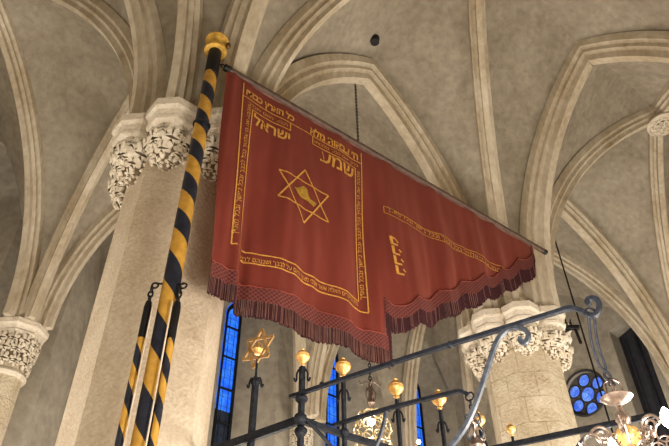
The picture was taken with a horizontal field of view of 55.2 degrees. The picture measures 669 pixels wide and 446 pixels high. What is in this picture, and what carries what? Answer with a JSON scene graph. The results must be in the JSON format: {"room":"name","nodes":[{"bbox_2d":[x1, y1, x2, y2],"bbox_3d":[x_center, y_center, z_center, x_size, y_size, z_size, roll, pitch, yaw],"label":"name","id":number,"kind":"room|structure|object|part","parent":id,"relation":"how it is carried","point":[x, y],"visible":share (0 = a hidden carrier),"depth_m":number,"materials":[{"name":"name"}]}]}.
{"room":"house of worship","nodes":[
{"label":"house of worship","id":0,"kind":"room"},
{"bbox_2d":[0,136,465,445],"bbox_3d":[-3.103,3.782,11.333,17.160,12.200,0.600,29,-48,-30],"label":"wall","id":1,"kind":"structure","parent":0,"point":[35,420],"depth_m":12.32,"materials":[{"name":"paint"}]},
{"bbox_2d":[0,0,44,316],"bbox_3d":[-5.300,-1.215,10.107,0.270,4.261,3.669,-5,-41,5],"label":"vault rib","id":2,"kind":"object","parent":1,"relation":"attached to","point":[34,173],"depth_m":10.73,"materials":[{"name":"stone"}]},
{"bbox_2d":[38,204,119,331],"bbox_3d":[-3.024,-0.068,11.682,3.669,4.511,0.270,-1,-40,1],"label":"trim","id":3,"kind":"structure","parent":1,"relation":"attached to","point":[71,265],"depth_m":10.99,"materials":[{"name":"stone"}]},
{"bbox_2d":[210,303,241,445],"bbox_3d":[-2.223,4.119,12.576,0.450,6.120,0.058,29,-48,-30],"label":"window","id":4,"kind":"structure","parent":1,"relation":"in","point":[223,413],"depth_m":13.33,"materials":[{"name":"blue glass"}]},
{"bbox_3d":[-2.229,5.123,11.750,0.340,3.520,0.295,-1,-40,0],"label":"dark pane","id":5,"kind":"part","parent":4,"relation":"part of","materials":[{"name":"clear glass"}]},
{"bbox_3d":[-2.260,2.794,13.734,0.450,2.600,0.001,29,-48,-30],"label":"blue pane","id":6,"kind":"part","parent":4,"relation":"part of","materials":[{"name":"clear glass"}]},
{"bbox_2d":[292,329,306,416],"bbox_3d":[-0.950,1.064,13.043,0.270,4.511,3.669,-5,-41,5],"label":"trim","id":7,"kind":"structure","parent":1,"relation":"attached to","point":[299,342],"depth_m":13.42,"materials":[{"name":"stone"}]},
{"bbox_2d":[314,334,339,422],"bbox_3d":[1.323,2.021,14.781,3.669,5.264,0.270,-1,-40,1],"label":"trim","id":8,"kind":"structure","parent":1,"relation":"attached to","point":[331,351],"depth_m":13.70,"materials":[{"name":"stone"}]},
{"bbox_2d":[325,353,339,445],"bbox_3d":[-0.048,5.299,14.010,0.450,6.100,0.058,29,-48,-30],"label":"window","id":9,"kind":"structure","parent":1,"relation":"in","point":[332,410],"depth_m":14.91,"materials":[{"name":"blue glass"}]},
{"bbox_2d":[416,383,425,445],"bbox_3d":[2.181,6.515,15.473,0.450,6.100,0.058,29,-48,-30],"label":"window","id":10,"kind":"structure","parent":1,"relation":"in","point":[419,413],"depth_m":16.70,"materials":[{"name":"blue glass"}]},
{"bbox_3d":[2.162,6.526,15.492,0.450,6.090,0.001,29,-48,-30],"label":"blue pane","id":11,"kind":"part","parent":10,"relation":"part of","materials":[{"name":"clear glass"}]},
{"bbox_2d":[456,314,478,444],"bbox_3d":[3.353,3.127,16.112,0.270,5.265,3.581,-5,-41,4],"label":"trim","id":12,"kind":"structure","parent":1,"relation":"attached to","point":[466,372],"depth_m":16.71,"materials":[{"name":"stone"}]},
{"bbox_2d":[0,0,668,445],"bbox_3d":[0.501,-1.572,10.293,17.220,5.470,10.669,29,-48,-30],"label":"ceiling","id":13,"kind":"structure","parent":0,"point":[79,83],"depth_m":11.10,"materials":[{"name":"paint"}]},
{"bbox_2d":[21,94,128,321],"bbox_3d":[-3.404,-0.785,9.860,0.270,3.788,4.653,29,-48,-30],"label":"trim","id":14,"kind":"structure","parent":13,"relation":"attached to","point":[55,250],"depth_m":10.85,"materials":[{"name":"stone"}]},
{"bbox_2d":[52,0,133,108],"bbox_3d":[-3.795,-2.359,8.579,3.491,4.532,0.270,-2,-40,2],"label":"trim","id":15,"kind":"structure","parent":13,"relation":"attached to","point":[101,16],"depth_m":8.67,"materials":[{"name":"stone"}]},
{"bbox_2d":[124,0,166,113],"bbox_3d":[-3.839,-3.543,6.947,4.980,4.220,0.270,29,-48,-30],"label":"trim","id":16,"kind":"structure","parent":13,"relation":"attached to","point":[150,68],"depth_m":7.34,"materials":[{"name":"stone"}]},
{"bbox_2d":[165,0,202,104],"bbox_3d":[-1.884,-4.041,7.060,0.270,5.085,3.431,-5,-41,5],"label":"trim","id":17,"kind":"structure","parent":13,"relation":"attached to","point":[183,79],"depth_m":7.08,"materials":[{"name":"stone"}]},
{"bbox_2d":[212,0,268,107],"bbox_3d":[0.126,-3.794,6.982,0.400,4.568,4.476,29,-48,-30],"label":"trim","id":18,"kind":"structure","parent":13,"relation":"attached to","point":[241,25],"depth_m":7.33,"materials":[{"name":"stone"}]},
{"bbox_2d":[249,0,349,91],"bbox_3d":[0.539,-2.719,8.650,3.431,5.085,0.270,-2,-40,1],"label":"trim","id":19,"kind":"structure","parent":13,"relation":"attached to","point":[274,62],"depth_m":8.29,"materials":[{"name":"stone"}]},
{"bbox_2d":[306,341,326,419],"bbox_3d":[0.944,1.417,12.862,0.270,4.243,4.653,29,-48,-30],"label":"trim","id":20,"kind":"structure","parent":13,"relation":"attached to","point":[318,351],"depth_m":13.34,"materials":[{"name":"stone"}]},
{"bbox_2d":[370,34,379,45],"bbox_3d":[0.681,-3.095,10.844,0.170,0.112,0.167,-1,-40,0],"label":"ventilation unit","id":21,"kind":"object","parent":13,"relation":"attached to","point":[374,41],"visible":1,"depth_m":10.80,"materials":[{"name":"black metal"}]},
{"bbox_2d":[275,53,502,313],"bbox_3d":[0.565,-1.140,9.837,4.840,4.220,0.400,29,-48,-30],"label":"rib","id":22,"kind":"structure","parent":13,"relation":"attached to","point":[308,73],"depth_m":10.73,"materials":[{"name":"stone"}]},
{"bbox_2d":[353,84,392,445],"bbox_3d":[0.386,0.041,8.840,0.420,6.492,0.426,-1,-40,0],"label":"chandelier","id":23,"kind":"object","parent":22,"relation":"hanging from","point":[371,421],"visible":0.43,"depth_m":7.01,"materials":[{"name":"black metal"}]},
{"bbox_3d":[0.382,-0.278,9.112,0.032,5.654,0.033,32,-50,-33],"label":"chain","id":24,"kind":"part","parent":23,"relation":"part of","materials":[{"name":"black metal"}]},
{"bbox_3d":[0.413,2.164,7.032,0.195,0.916,0.195,-19,-44,21],"label":"stem","id":25,"kind":"part","parent":23,"relation":"part of","materials":[{"name":"silver metal"}]},
{"bbox_3d":[0.393,2.145,6.890,0.080,0.080,0.080,-1,-40,0],"label":"bulb","id":26,"kind":"part","parent":23,"relation":"part of","materials":[{"name":"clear glass"}]},
{"bbox_2d":[401,323,425,445],"bbox_3d":[2.379,2.565,15.450,0.270,5.280,2.396,29,-48,-30],"label":"trim","id":27,"kind":"structure","parent":13,"relation":"attached to","point":[411,368],"depth_m":15.12,"materials":[{"name":"stone"}]},
{"bbox_2d":[460,305,473,326],"bbox_3d":[0.555,-0.081,11.515,3.491,4.783,0.270,-2,-40,2],"label":"trim","id":28,"kind":"structure","parent":13,"relation":"attached to","point":[466,315],"depth_m":10.03,"materials":[{"name":"stone"}]},
{"bbox_2d":[468,0,522,304],"bbox_3d":[2.467,-1.667,9.915,0.270,5.085,3.431,-5,-41,5],"label":"trim","id":29,"kind":"structure","parent":13,"relation":"attached to","point":[495,202],"depth_m":10.55,"materials":[{"name":"stone"}]},
{"bbox_2d":[555,241,613,432],"bbox_3d":[4.390,2.247,11.041,0.200,7.248,0.200,-1,-40,0],"label":"hanging rod","id":30,"kind":"object","parent":13,"relation":"hanging from","point":[555,241],"visible":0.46,"depth_m":11.24,"materials":[{"name":"black metal"}]},
{"bbox_2d":[519,31,668,306],"bbox_3d":[4.477,-1.419,9.838,0.400,4.568,4.476,29,-48,-30],"label":"rib","id":31,"kind":"structure","parent":13,"relation":"attached to","point":[650,46],"depth_m":10.62,"materials":[{"name":"stone"}]},
{"bbox_2d":[550,107,655,273],"bbox_3d":[4.890,-0.344,11.505,3.431,5.085,0.270,-2,-40,1],"label":"trim","id":32,"kind":"structure","parent":13,"relation":"attached to","point":[592,151],"depth_m":12.15,"materials":[{"name":"stone"}]},
{"bbox_2d":[561,198,668,365],"bbox_3d":[5.039,1.086,12.784,5.028,4.563,0.589,25,-47,-27],"label":"trim","id":33,"kind":"structure","parent":13,"relation":"attached to","point":[653,316],"depth_m":13.76,"materials":[{"name":"stone"}]},
{"bbox_2d":[647,112,668,136],"bbox_3d":[6.582,-2.034,12.870,0.620,0.345,0.620,-1,-40,0],"label":"boss","id":34,"kind":"object","parent":13,"relation":"attached to","point":[658,126],"visible":1,"depth_m":12.78,"materials":[{"name":"stone"}]},
{"bbox_2d":[648,133,668,306],"bbox_3d":[6.918,0.560,12.806,0.270,4.814,3.326,-8,-41,8],"label":"trim","id":35,"kind":"structure","parent":13,"relation":"attached to","point":[655,144],"depth_m":13.45,"materials":[{"name":"stone"}]},
{"bbox_2d":[651,82,668,113],"bbox_3d":[6.336,-1.651,10.199,0.270,4.812,3.611,-6,-41,6],"label":"trim","id":36,"kind":"structure","parent":13,"relation":"attached to","point":[660,104],"depth_m":12.53,"materials":[{"name":"stone"}]},
{"bbox_2d":[485,295,668,445],"bbox_3d":[7.251,4.655,12.519,0.500,12.200,10.609,29,-48,-30],"label":"wall","id":37,"kind":"structure","parent":0,"point":[610,325],"depth_m":14.97,"materials":[{"name":"paint"}]},
{"bbox_2d":[566,369,606,416],"bbox_3d":[5.858,3.967,14.867,0.226,1.120,1.120,29,-48,-30],"label":"window","id":38,"kind":"structure","parent":37,"relation":"in","point":[584,394],"depth_m":14.96,"materials":[{"name":"blue glass"}]},
{"bbox_3d":[5.936,4.010,14.918,0.001,1.007,1.007,29,-48,-30],"label":"blue pane","id":39,"kind":"part","parent":38,"relation":"part of","materials":[{"name":"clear glass"}]},
{"bbox_2d":[554,249,668,385],"bbox_3d":[5.122,1.777,14.553,3.970,5.262,0.270,-6,-41,6],"label":"trim","id":40,"kind":"structure","parent":37,"relation":"attached to","point":[614,298],"depth_m":14.26,"materials":[{"name":"stone"}]},
{"bbox_2d":[619,328,668,445],"bbox_3d":[6.959,4.013,13.766,0.073,4.600,0.850,29,-48,-30],"label":"window","id":41,"kind":"structure","parent":37,"relation":"in","point":[643,373],"depth_m":14.31,"materials":[{"name":"black glass"}]},
{"label":"floor","id":42,"kind":"structure","parent":0,"visible":0},
{"bbox_2d":[0,316,49,445],"bbox_3d":[-4.993,4.375,7.990,0.830,7.000,0.830,-1,-40,0],"label":"wall column","id":43,"kind":"structure","parent":42,"relation":"on","point":[22,339],"depth_m":9.74,"materials":[{"name":"stone"}]},
{"bbox_2d":[114,282,161,445],"bbox_3d":[-1.315,2.144,3.467,0.166,4.457,0.079,-1,-40,0],"label":"side stave","id":44,"kind":"object","parent":42,"relation":"on","point":[125,417],"visible":0.98,"depth_m":4.40,"materials":[{"name":"paint"}]},
{"bbox_3d":[-1.335,0.537,4.862,0.162,0.200,0.045,11,-42,-13],"label":"chain","id":45,"kind":"part","parent":44,"relation":"part of","materials":[{"name":"black metal"}]},
{"bbox_2d":[55,97,223,445],"bbox_3d":[-1.563,1.308,5.314,1.702,8.130,1.702,-1,-40,0],"label":"stone pillar","id":46,"kind":"structure","parent":42,"relation":"on","point":[149,155],"depth_m":5.43,"materials":[{"name":"stone"}]},
{"bbox_2d":[145,282,187,445],"bbox_3d":[-1.173,2.137,3.445,0.150,4.437,0.078,-12,-42,13],"label":"side stave","id":47,"kind":"object","parent":42,"relation":"on","point":[153,439],"visible":0.99,"depth_m":4.37,"materials":[{"name":"paint"}]},
{"bbox_3d":[-1.191,0.531,4.827,0.150,0.200,0.047,-14,-42,16],"label":"chain","id":48,"kind":"part","parent":47,"relation":"part of","materials":[{"name":"black metal"}]},
{"bbox_2d":[130,31,230,445],"bbox_3d":[-1.250,0.887,4.578,0.255,7.810,0.255,23,-46,-26],"label":"striped pole","id":49,"kind":"object","parent":42,"relation":"on","point":[217,43],"visible":0.99,"depth_m":5.18,"materials":[{"name":"paint"}]},
{"bbox_2d":[205,31,228,48],"bbox_3d":[-1.288,-1.948,6.993,0.256,0.180,0.256,-1,-40,0],"label":"finial","id":50,"kind":"object","parent":49,"relation":"on","point":[215,36],"depth_m":6.93,"materials":[{"name":"gold metal"}]},
{"bbox_2d":[207,64,547,368],"bbox_3d":[0.954,0.479,7.135,5.350,2.918,0.194,27,-47,-28],"label":"banner","id":51,"kind":"object","parent":49,"relation":"hanging from","point":[321,231],"visible":1,"depth_m":6.57,"materials":[{"name":"red fabric"}]},
{"bbox_3d":[0.892,0.320,7.174,4.889,2.579,0.171,26,-47,-28],"label":"edge cord","id":52,"kind":"part","parent":51,"relation":"part of","materials":[{"name":"red fabric"}]},
{"bbox_2d":[289,426,313,445],"bbox_3d":[-0.642,6.749,10.845,0.540,7.000,0.540,-1,-40,0],"label":"wall column","id":53,"kind":"structure","parent":42,"relation":"on","point":[308,438],"depth_m":12.73,"materials":[{"name":"stone"}]},
{"bbox_2d":[458,287,580,445],"bbox_3d":[2.788,3.682,8.169,1.702,8.130,1.702,-1,-40,0],"label":"stone pillar","id":54,"kind":"structure","parent":42,"relation":"on","point":[526,386],"depth_m":8.99,"materials":[{"name":"stone"}]},
{"bbox_2d":[565,319,581,343],"bbox_3d":[3.424,1.628,9.516,0.454,0.415,0.121,-10,-41,11],"label":"spotlight","id":55,"kind":"object","parent":54,"relation":"attached to","point":[570,327],"visible":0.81,"depth_m":9.50,"materials":[{"name":"black metal"}]},
{"bbox_3d":[0.710,4.257,3.467,3.202,1.200,2.832,-1,-40,0],"label":"stone platform","id":56,"kind":"object","parent":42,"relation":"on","visible":0},
{"bbox_2d":[214,328,515,445],"bbox_3d":[0.446,2.293,4.481,3.369,3.110,1.203,9,-41,-11],"label":"iron railing","id":57,"kind":"object","parent":56,"relation":"on","point":[300,419],"visible":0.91,"depth_m":4.66,"materials":[{"name":"black metal"}]},
{"bbox_3d":[-0.591,2.148,4.088,0.076,2.841,0.072,-1,-40,0],"label":"post","id":58,"kind":"part","parent":57,"relation":"part of","materials":[{"name":"metal"}]},
{"bbox_3d":[-0.765,1.618,4.665,1.451,0.060,0.043,-28,-47,28],"label":"rail","id":59,"kind":"part","parent":57,"relation":"part of","materials":[{"name":"metal"}]},
{"bbox_3d":[-0.219,2.036,3.785,0.091,2.613,0.087,-1,-40,0],"label":"post","id":60,"kind":"part","parent":57,"relation":"part of","materials":[{"name":"metal"}]},
{"bbox_3d":[0.078,2.156,3.932,0.068,2.615,0.065,-1,-40,0],"label":"post","id":61,"kind":"part","parent":57,"relation":"part of","materials":[{"name":"metal"}]},
{"bbox_3d":[0.847,1.875,4.984,2.736,0.055,0.037,26,-47,-28],"label":"rail","id":62,"kind":"part","parent":57,"relation":"part of","materials":[{"name":"metal"}]},
{"bbox_3d":[0.505,2.388,4.208,0.065,2.611,0.061,-1,-40,0],"label":"post","id":63,"kind":"part","parent":57,"relation":"part of","materials":[{"name":"metal"}]},
{"bbox_2d":[333,389,485,445],"bbox_3d":[0.464,1.416,4.216,0.958,0.491,0.618,-1,-40,0],"label":"chandelier","id":64,"kind":"object","parent":57,"relation":"attached to","point":[475,440],"depth_m":4.28,"materials":[{"name":"black metal"}]},
{"bbox_3d":[0.440,1.415,4.246,1.044,0.450,0.034,-22,-45,23],"label":"bracket arm","id":65,"kind":"part","parent":64,"relation":"part of"},
{"bbox_3d":[0.438,1.273,4.366,1.044,0.080,0.034,-22,-45,23],"label":"arm","id":66,"kind":"part","parent":64,"relation":"part of","materials":[{"name":"paint"}]},
{"bbox_3d":[0.845,1.274,4.001,0.070,0.171,0.011,7,-41,-9],"label":"arm","id":67,"kind":"part","parent":64,"relation":"part of","materials":[{"name":"metal"}]},
{"bbox_3d":[0.874,1.160,4.106,0.026,0.167,0.066,32,-50,-33],"label":"chain","id":68,"kind":"part","parent":64,"relation":"part of","materials":[{"name":"black metal"}]},
{"bbox_3d":[0.865,1.259,3.983,0.011,0.171,0.070,-13,-42,14],"label":"arm","id":69,"kind":"part","parent":64,"relation":"part of","materials":[{"name":"silver metal"}]},
{"bbox_3d":[0.876,1.324,3.966,0.100,0.300,0.098,-1,-40,0],"label":"stem","id":70,"kind":"part","parent":64,"relation":"part of","materials":[{"name":"silver metal"}]},
{"bbox_3d":[0.896,1.262,3.987,0.011,0.171,0.070,29,-49,-30],"label":"arm","id":71,"kind":"part","parent":64,"relation":"part of","materials":[{"name":"metal"}]},
{"bbox_3d":[0.907,1.281,4.010,0.070,0.171,0.011,7,-41,-9],"label":"arm","id":72,"kind":"part","parent":64,"relation":"part of","materials":[{"name":"silver metal"}]},
{"bbox_3d":[0.875,2.520,4.369,0.065,2.611,0.061,-1,-40,0],"label":"post","id":73,"kind":"part","parent":57,"relation":"part of","materials":[{"name":"metal"}]},
{"bbox_2d":[289,295,668,445],"bbox_3d":[0.777,1.205,3.695,2.208,1.145,1.324,-1,-40,0],"label":"chandelier","id":74,"kind":"object","parent":57,"relation":"attached to","point":[626,434],"depth_m":3.63,"materials":[{"name":"paint"}]},
{"bbox_3d":[0.601,1.232,3.737,2.187,1.128,0.041,-24,-45,25],"label":"bracket arm","id":75,"kind":"part","parent":74,"relation":"part of"},
{"bbox_3d":[0.596,0.855,4.058,2.187,0.134,0.033,-24,-45,25],"label":"arm","id":76,"kind":"part","parent":74,"relation":"part of","materials":[{"name":"paint"}]},
{"bbox_3d":[1.406,1.185,3.294,0.288,0.219,0.036,-1,-40,0],"label":"arm","id":77,"kind":"part","parent":74,"relation":"part of","materials":[{"name":"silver metal"}]},
{"bbox_3d":[1.332,1.070,3.059,0.048,0.090,0.048,-1,-40,0],"label":"bulb","id":78,"kind":"part","parent":74,"relation":"part of","materials":[{"name":"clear glass"}]},
{"bbox_3d":[1.543,0.969,3.492,0.176,0.041,0.176,-1,-40,0],"label":"lamp shade","id":79,"kind":"part","parent":74,"relation":"part of","materials":[{"name":"silver metal"}]},
{"bbox_3d":[1.485,1.109,3.207,0.012,0.219,0.288,-18,-43,19],"label":"arm","id":80,"kind":"part","parent":74,"relation":"part of","materials":[{"name":"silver metal"}]},
{"bbox_3d":[1.625,1.115,3.216,0.170,0.219,0.240,-1,-40,0],"label":"arm","id":81,"kind":"part","parent":74,"relation":"part of","materials":[{"name":"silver metal"}]},
{"bbox_3d":[1.686,1.197,3.313,0.288,0.219,0.012,2,-41,-4],"label":"arm","id":82,"kind":"part","parent":74,"relation":"part of","materials":[{"name":"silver metal"}]},
{"bbox_3d":[1.793,1.049,3.450,0.072,0.120,0.072,-1,-40,0],"label":"bulb","id":83,"kind":"part","parent":74,"relation":"part of","materials":[{"name":"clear glass"}]},
{"bbox_2d":[492,408,668,445],"bbox_3d":[1.744,1.768,4.464,1.675,0.681,0.044,-21,-45,22],"label":"bracket arm","id":84,"kind":"object","parent":57,"relation":"attached to","point":[634,419],"visible":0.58,"depth_m":4.66,"materials":[{"name":"paint"}]}
]}

